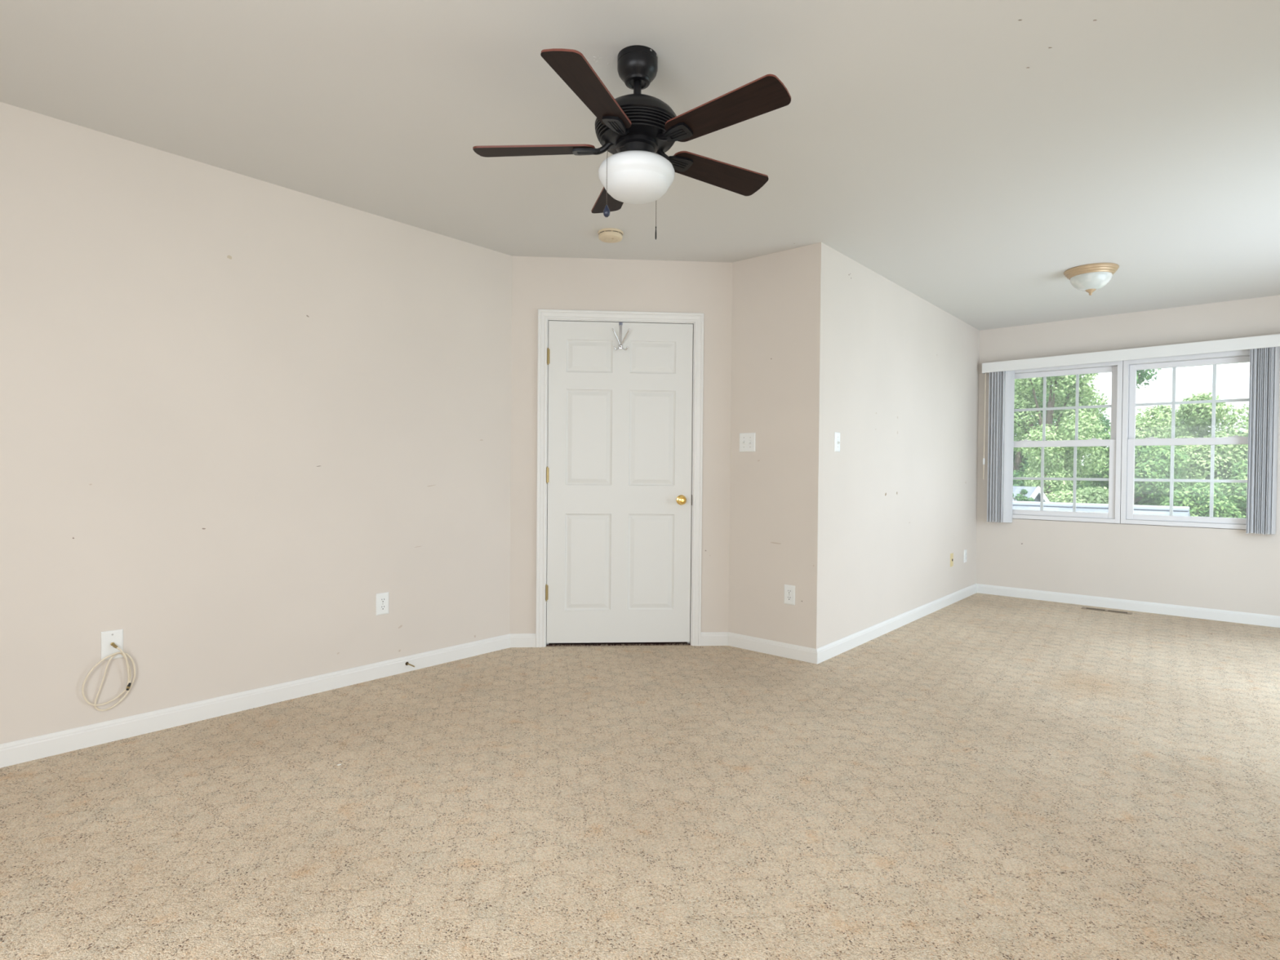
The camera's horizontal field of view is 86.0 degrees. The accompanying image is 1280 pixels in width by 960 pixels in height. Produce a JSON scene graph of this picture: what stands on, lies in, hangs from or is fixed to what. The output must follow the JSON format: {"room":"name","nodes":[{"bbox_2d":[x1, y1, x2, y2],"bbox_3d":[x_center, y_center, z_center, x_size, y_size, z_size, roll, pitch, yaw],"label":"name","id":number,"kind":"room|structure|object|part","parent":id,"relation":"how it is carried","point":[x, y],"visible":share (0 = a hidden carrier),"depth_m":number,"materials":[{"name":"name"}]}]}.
{"room":"empty living room","nodes":[
{"label":"empty living room","id":0,"kind":"room"},
{"bbox_2d":[0,102,511,744],"bbox_3d":[-2.184,-0.164,2.815,0.141,2.440,4.150,1,1,41],"label":"wall","id":1,"kind":"structure","parent":0,"point":[239,413],"depth_m":3.07,"materials":[{"name":"paint"}]},
{"bbox_2d":[101,628,123,660],"bbox_3d":[-2.133,0.667,2.777,0.015,0.116,0.072,1,1,41],"label":"plate","id":2,"kind":"object","parent":1,"relation":"attached to","point":[108,638],"visible":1,"depth_m":2.77,"materials":[{"name":"white plastic"}]},
{"bbox_2d":[81,644,135,711],"bbox_3d":[-2.133,0.795,2.762,0.175,0.268,0.031,0,1,-44],"label":"cable","id":3,"kind":"object","parent":2,"relation":"attached to","point":[129,685],"visible":1,"depth_m":2.77,"materials":[{"name":"beige plastic"}]},
{"bbox_2d":[0,633,510,768],"bbox_3d":[-2.111,1.015,2.812,0.014,0.084,3.950,1,1,41],"label":"baseboard","id":4,"kind":"structure","parent":1,"relation":"attached to","point":[28,749],"depth_m":3.08,"materials":[{"name":"white wood"}]},
{"bbox_2d":[375,591,388,615],"bbox_3d":[-1.370,0.659,3.656,0.008,0.116,0.072,1,1,41],"label":"wall outlet","id":5,"kind":"object","parent":1,"relation":"attached to","point":[381,599],"visible":1,"depth_m":3.65,"materials":[{"name":"white plastic"}]},
{"bbox_2d":[379,597,386,603],"bbox_3d":[-1.368,0.640,3.655,0.002,0.028,0.034,1,1,41],"label":"receptacle","id":6,"kind":"object","parent":5,"relation":"attached to","point":[382,600],"depth_m":3.65,"materials":[{"name":"white plastic"}]},
{"bbox_2d":[379,604,386,610],"bbox_3d":[-1.368,0.679,3.655,0.002,0.028,0.034,1,1,41],"label":"receptacle","id":7,"kind":"object","parent":5,"relation":"attached to","point":[382,607],"depth_m":3.65,"materials":[{"name":"white plastic"}]},
{"bbox_2d":[509,256,732,633],"bbox_3d":[-0.119,-0.169,4.404,1.387,2.440,0.141,0,1,-4],"label":"wall","id":8,"kind":"structure","parent":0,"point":[705,288],"depth_m":4.32,"materials":[{"name":"paint"}]},
{"bbox_2d":[510,633,535,647],"bbox_3d":[-0.735,1.006,4.303,0.163,0.084,0.014,0,1,-4],"label":"baseboard","id":9,"kind":"structure","parent":8,"relation":"attached to","point":[517,640],"depth_m":4.30,"materials":[{"name":"white wood"}]},
{"bbox_2d":[535,309,703,647],"bbox_3d":[-0.129,-0.004,4.395,1.042,2.112,0.242,0,1,-4],"label":"door","id":10,"kind":"structure","parent":8,"relation":"attached to","point":[620,432],"depth_m":4.34,"materials":[{"name":"white paint"}]},
{"bbox_2d":[612,321,630,350],"bbox_3d":[-0.121,-0.903,4.310,0.114,0.183,0.098,0,1,-4],"label":"hook","id":11,"kind":"object","parent":10,"relation":"hanging from","point":[620,342],"visible":1,"depth_m":4.31,"materials":[{"name":"silver metal"}]},
{"bbox_3d":[0.265,0.128,4.334,0.064,0.064,0.064,0,1,-4],"label":"knob","id":12,"kind":"part","parent":10,"relation":"part of","materials":[{"name":"gold metal"}]},
{"bbox_2d":[700,631,728,645],"bbox_3d":[0.477,1.015,4.385,0.182,0.084,0.014,0,1,-4],"label":"baseboard","id":13,"kind":"structure","parent":8,"relation":"attached to","point":[707,638],"depth_m":4.38,"materials":[{"name":"white wood"}]},
{"bbox_2d":[0,592,1279,959],"bbox_3d":[0.829,1.208,2.788,5.679,0.250,8.778,1,1,41],"label":"floor","id":14,"kind":"structure","parent":0,"point":[980,776],"depth_m":2.25,"materials":[{"name":"carpet"}]},
{"bbox_2d":[1080,606,1132,614],"bbox_3d":[3.804,1.066,5.601,0.340,0.005,0.080,1,1,41],"label":"floor vent","id":15,"kind":"object","parent":14,"relation":"in","point":[1082,607],"visible":1,"depth_m":5.59,"materials":[{"name":"beige metal"}]},
{"bbox_2d":[0,0,1279,330],"bbox_3d":[1.008,-1.456,2.852,6.379,0.202,9.938,1,1,41],"label":"ceiling","id":16,"kind":"structure","parent":0,"point":[969,155],"depth_m":2.58,"materials":[{"name":"white paint"}]},
{"bbox_2d":[597,227,623,243],"bbox_3d":[-0.164,-1.359,3.832,0.143,0.043,0.143,1,1,41],"label":"smoke detector","id":17,"kind":"object","parent":16,"relation":"attached to","point":[610,235],"visible":1,"depth_m":3.79,"materials":[{"name":"beige plastic"}]},
{"bbox_2d":[472,44,791,239],"bbox_3d":[0.019,-1.083,2.186,0.983,0.546,1.022,1,1,41],"label":"ceiling fan","id":18,"kind":"object","parent":16,"relation":"hanging from","point":[637,128],"visible":1,"depth_m":2.12,"materials":[{"name":"brown wood"}]},
{"bbox_3d":[-0.341,-1.071,2.231,0.393,0.006,0.120,0,12,4],"label":"fan blade","id":19,"kind":"part","parent":18,"relation":"part of","materials":[{"name":"brown wood"}]},
{"bbox_3d":[-0.134,-1.073,1.901,0.120,0.006,0.393,14,4,22],"label":"fan blade","id":20,"kind":"part","parent":18,"relation":"part of","materials":[{"name":"brown wood"}]},
{"bbox_3d":[-0.091,-1.065,2.530,0.120,0.006,0.393,-13,2,-14],"label":"fan blade","id":21,"kind":"part","parent":18,"relation":"part of","materials":[{"name":"brown wood"}]},
{"bbox_3d":[-0.076,-0.950,2.141,0.005,0.211,0.079,1,1,41],"label":"pull chain","id":22,"kind":"part","parent":18,"relation":"part of","materials":[{"name":"grey metal"}]},
{"bbox_3d":[-0.011,-0.962,2.210,0.245,0.115,0.245,1,1,41],"label":"lamp shade","id":23,"kind":"part","parent":18,"relation":"part of","materials":[{"name":"white glass"}]},
{"bbox_3d":[0.271,-1.063,2.384,0.393,0.006,0.120,1,-14,-32],"label":"fan blade","id":24,"kind":"part","parent":18,"relation":"part of","materials":[{"name":"brown wood"}]},
{"bbox_3d":[0.244,-1.069,1.996,0.393,0.006,0.120,0,-14,40],"label":"fan blade","id":25,"kind":"part","parent":18,"relation":"part of","materials":[{"name":"brown wood"}]},
{"bbox_2d":[1063,262,1119,295],"bbox_3d":[2.921,-1.279,4.449,0.300,0.168,0.300,1,1,41],"label":"ceiling light","id":26,"kind":"object","parent":16,"relation":"attached to","point":[1090,277],"visible":1,"depth_m":4.37,"materials":[{"name":"white glass"}]},
{"bbox_2d":[728,242,821,648],"bbox_3d":[0.830,-0.158,4.253,0.669,2.440,0.141,1,1,41],"label":"wall","id":27,"kind":"structure","parent":0,"point":[775,324],"depth_m":4.17,"materials":[{"name":"paint"}]},
{"bbox_2d":[739,432,755,452],"bbox_3d":[0.666,-0.235,4.290,0.117,0.118,0.019,1,1,41],"label":"light switch","id":28,"kind":"object","parent":27,"relation":"attached to","point":[747,440],"visible":1,"depth_m":4.29,"materials":[{"name":"white plastic"}]},
{"bbox_2d":[728,631,817,664],"bbox_3d":[0.797,1.020,4.189,0.623,0.084,0.014,1,1,41],"label":"baseboard","id":29,"kind":"structure","parent":27,"relation":"attached to","point":[793,651],"depth_m":4.17,"materials":[{"name":"white wood"}]},
{"bbox_2d":[784,584,795,604],"bbox_3d":[0.894,0.686,4.106,0.072,0.116,0.008,1,1,41],"label":"wall outlet","id":30,"kind":"object","parent":27,"relation":"attached to","point":[789,590],"visible":1,"depth_m":4.10,"materials":[{"name":"white plastic"}]},
{"bbox_2d":[786,589,791,594],"bbox_3d":[0.892,0.667,4.104,0.034,0.028,0.002,1,1,41],"label":"receptacle","id":31,"kind":"object","parent":30,"relation":"attached to","point":[788,591],"depth_m":4.10,"materials":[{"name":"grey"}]},
{"bbox_2d":[786,595,791,600],"bbox_3d":[0.892,0.706,4.104,0.034,0.028,0.002,1,1,41],"label":"receptacle","id":32,"kind":"object","parent":30,"relation":"attached to","point":[788,597],"depth_m":4.10,"materials":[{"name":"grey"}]},
{"bbox_2d":[816,242,979,648],"bbox_3d":[2.084,-0.162,5.287,0.141,2.440,3.347,1,1,41],"label":"wall","id":33,"kind":"structure","parent":0,"point":[899,372],"depth_m":4.78,"materials":[{"name":"paint"}]},
{"bbox_2d":[834,431,839,452],"bbox_3d":[1.201,-0.230,4.154,0.019,0.118,0.072,1,1,41],"label":"light switch","id":34,"kind":"object","parent":33,"relation":"attached to","point":[837,435],"visible":1,"depth_m":4.15,"materials":[{"name":"white plastic"}]},
{"bbox_2d":[816,583,977,663],"bbox_3d":[2.081,1.017,5.196,0.014,0.084,3.220,1,1,41],"label":"baseboard","id":35,"kind":"structure","parent":33,"relation":"attached to","point":[825,652],"depth_m":4.78,"materials":[{"name":"white wood"}]},
{"bbox_2d":[950,552,953,567],"bbox_3d":[2.662,0.682,5.858,0.008,0.114,0.070,1,1,41],"label":"jack plate","id":36,"kind":"object","parent":33,"relation":"attached to","point":[951,554],"visible":1,"depth_m":5.84,"materials":[{"name":"beige plastic"}]},
{"bbox_2d":[964,549,966,562],"bbox_3d":[2.915,0.680,6.148,0.008,0.116,0.072,1,1,41],"label":"wall outlet","id":37,"kind":"object","parent":33,"relation":"attached to","point":[965,550],"visible":1,"depth_m":6.13,"materials":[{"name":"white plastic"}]},
{"bbox_2d":[975,294,1279,616],"bbox_3d":[4.369,-0.145,5.420,3.130,2.440,0.141,1,1,41],"label":"wall","id":38,"kind":"structure","parent":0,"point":[1234,570],"depth_m":5.62,"materials":[{"name":"paint"}]},
{"bbox_2d":[1012,360,1123,523],"bbox_3d":[3.666,-0.324,6.003,0.906,1.351,0.106,1,1,41],"label":"window","id":39,"kind":"structure","parent":38,"relation":"attached to","point":[1113,516],"depth_m":5.87,"materials":[{"name":"white plastic"}]},
{"bbox_2d":[1013,446,1108,511],"bbox_3d":[3.653,-0.009,5.996,0.746,0.566,0.007,1,1,41],"label":"grille","id":40,"kind":"object","parent":39,"relation":"attached to","point":[1042,478],"depth_m":6.03,"materials":[{"name":"white plastic"}]},
{"bbox_2d":[1013,374,1111,440],"bbox_3d":[3.684,-0.628,6.017,0.750,0.576,0.007,1,1,41],"label":"grille","id":41,"kind":"object","parent":39,"relation":"attached to","point":[1018,376],"depth_m":6.06,"materials":[{"name":"white plastic"}]},
{"bbox_3d":[3.651,-0.015,5.994,0.832,0.661,0.034,1,1,41],"label":"sash","id":42,"kind":"part","parent":39,"relation":"part of","materials":[{"name":"white plastic"}]},
{"bbox_3d":[3.683,-0.625,6.016,0.832,0.667,0.034,1,1,41],"label":"sash","id":43,"kind":"part","parent":39,"relation":"part of","materials":[{"name":"white plastic"}]},
{"bbox_2d":[976,583,1279,627],"bbox_3d":[4.256,1.032,5.426,2.990,0.084,0.014,1,1,41],"label":"baseboard","id":44,"kind":"structure","parent":38,"relation":"attached to","point":[1269,620],"depth_m":5.60,"materials":[{"name":"white wood"}]},
{"bbox_2d":[982,333,1279,534],"bbox_3d":[3.943,-0.337,5.632,2.100,1.471,0.102,1,1,41],"label":"vertical blinds","id":45,"kind":"object","parent":38,"relation":"attached to","point":[1264,350],"visible":1,"depth_m":5.22,"materials":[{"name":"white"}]},
{"bbox_2d":[1120,349,1249,529],"bbox_3d":[4.350,-0.309,5.406,0.906,1.351,0.106,1,1,41],"label":"window","id":46,"kind":"structure","parent":38,"relation":"attached to","point":[1129,441],"depth_m":5.48,"materials":[{"name":"white plastic"}]},
{"bbox_3d":[4.335,0.000,5.397,0.832,0.661,0.034,1,1,41],"label":"sash","id":47,"kind":"part","parent":46,"relation":"part of","materials":[{"name":"white plastic"}]},
{"bbox_3d":[4.367,-0.610,5.418,0.832,0.667,0.034,1,1,41],"label":"sash","id":48,"kind":"part","parent":46,"relation":"part of","materials":[{"name":"white plastic"}]},
{"bbox_2d":[1133,444,1247,517],"bbox_3d":[4.337,0.005,5.399,0.746,0.566,0.007,1,1,41],"label":"grille","id":49,"kind":"object","parent":46,"relation":"attached to","point":[1171,480],"depth_m":5.46,"materials":[{"name":"white plastic"}]},
{"bbox_2d":[1135,364,1248,438],"bbox_3d":[4.369,-0.614,5.420,0.750,0.576,0.007,1,1,41],"label":"grille","id":50,"kind":"object","parent":46,"relation":"attached to","point":[1173,403],"depth_m":5.48,"materials":[{"name":"white plastic"}]},
{"label":"outside","id":51,"kind":"structure","parent":0,"visible":0},
{"bbox_3d":[20.167,5.337,38.442,100.000,0.200,65.612,1,1,41],"label":"ground","id":52,"kind":"structure","parent":51,"visible":0},
{"bbox_2d":[1013,488,1035,501],"bbox_3d":[10.757,2.832,19.588,0.678,5.193,0.683,1,1,2],"label":"tree","id":53,"kind":"object","parent":52,"relation":"on","point":[1021,497],"visible":0.34,"depth_m":19.37,"materials":[{"name":"green plant"}]},
{"bbox_2d":[1013,485,1049,502],"bbox_3d":[11.544,2.778,22.180,2.600,5.236,3.260,0,1,-14],"label":"gabled house","id":54,"kind":"structure","parent":52,"relation":"on","point":[1034,492],"depth_m":20.76,"materials":[{"name":"grey"}]},
{"bbox_2d":[1013,378,1060,493],"bbox_3d":[18.443,-0.257,33.703,3.973,11.125,4.015,1,1,41],"label":"shade tree","id":55,"kind":"object","parent":52,"relation":"on","point":[1020,464],"visible":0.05,"depth_m":32.95,"materials":[{"name":"green plant"}]},
{"bbox_2d":[1013,373,1109,499],"bbox_3d":[16.044,-0.402,27.142,4.179,11.552,4.219,1,1,41],"label":"maple tree","id":56,"kind":"object","parent":52,"relation":"on","point":[1055,465],"visible":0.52,"depth_m":26.48,"materials":[{"name":"green plant"}]},
{"bbox_2d":[1046,486,1108,503],"bbox_3d":[14.817,2.810,22.940,2.273,5.234,2.559,0,1,-11],"label":"leafy tree","id":57,"kind":"object","parent":52,"relation":"on","point":[1087,495],"visible":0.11,"depth_m":22.23,"materials":[{"name":"green plant"}]},
{"bbox_2d":[1051,383,1111,493],"bbox_3d":[29.588,-1.026,46.943,5.065,12.483,5.494,0,1,-36],"label":"tree","id":58,"kind":"object","parent":52,"relation":"on","point":[1106,424],"visible":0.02,"depth_m":45.00,"materials":[{"name":"green plant"}]},
{"bbox_2d":[1012,501,1190,515],"bbox_3d":[8.169,2.966,15.456,6.478,4.996,8.400,1,1,41],"label":"house","id":59,"kind":"structure","parent":52,"relation":"on","point":[1030,505],"depth_m":14.18,"materials":[{"name":"grey"}]},
{"bbox_2d":[1078,429,1191,505],"bbox_3d":[21.564,1.654,30.051,4.083,7.458,3.473,1,1,41],"label":"spreading tree","id":60,"kind":"object","parent":52,"relation":"on","point":[1148,463],"visible":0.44,"depth_m":29.02,"materials":[{"name":"green plant"}]},
{"bbox_2d":[1133,368,1161,504],"bbox_3d":[14.216,0.510,19.821,1.350,9.890,1.522,0,1,-8],"label":"tree","id":61,"kind":"object","parent":52,"relation":"on","point":[1140,378],"visible":0.16,"depth_m":19.52,"materials":[{"name":"green plant"}]},
{"bbox_3d":[14.252,-3.500,19.752,1.341,1.868,1.500,0,1,-18],"label":"crown","id":62,"kind":"part","parent":61,"relation":"part of","materials":[{"name":"green plant"}]},
{"bbox_2d":[1107,404,1197,495],"bbox_3d":[28.701,0.543,38.178,5.123,9.571,5.045,1,1,34],"label":"tree","id":63,"kind":"object","parent":52,"relation":"on","point":[1148,426],"visible":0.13,"depth_m":37.42,"materials":[{"name":"green plant"}]},
{"bbox_2d":[1160,482,1242,518],"bbox_3d":[17.636,2.760,21.732,2.299,5.428,2.276,1,1,5],"label":"broad tree","id":64,"kind":"object","parent":52,"relation":"on","point":[1197,498],"visible":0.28,"depth_m":21.26,"materials":[{"name":"green plant"}]},
{"bbox_2d":[1162,391,1248,488],"bbox_3d":[26.697,0.710,31.626,4.501,9.392,4.665,1,1,41],"label":"round tree","id":65,"kind":"object","parent":52,"relation":"on","point":[1196,416],"visible":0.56,"depth_m":31.15,"materials":[{"name":"green plant"}]},
{"bbox_2d":[1214,459,1247,518],"bbox_3d":[21.786,2.356,24.797,3.010,6.211,2.618,0,1,-18],"label":"tree","id":66,"kind":"object","parent":52,"relation":"on","point":[1237,491],"visible":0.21,"depth_m":24.29,"materials":[{"name":"green plant"}]}
]}

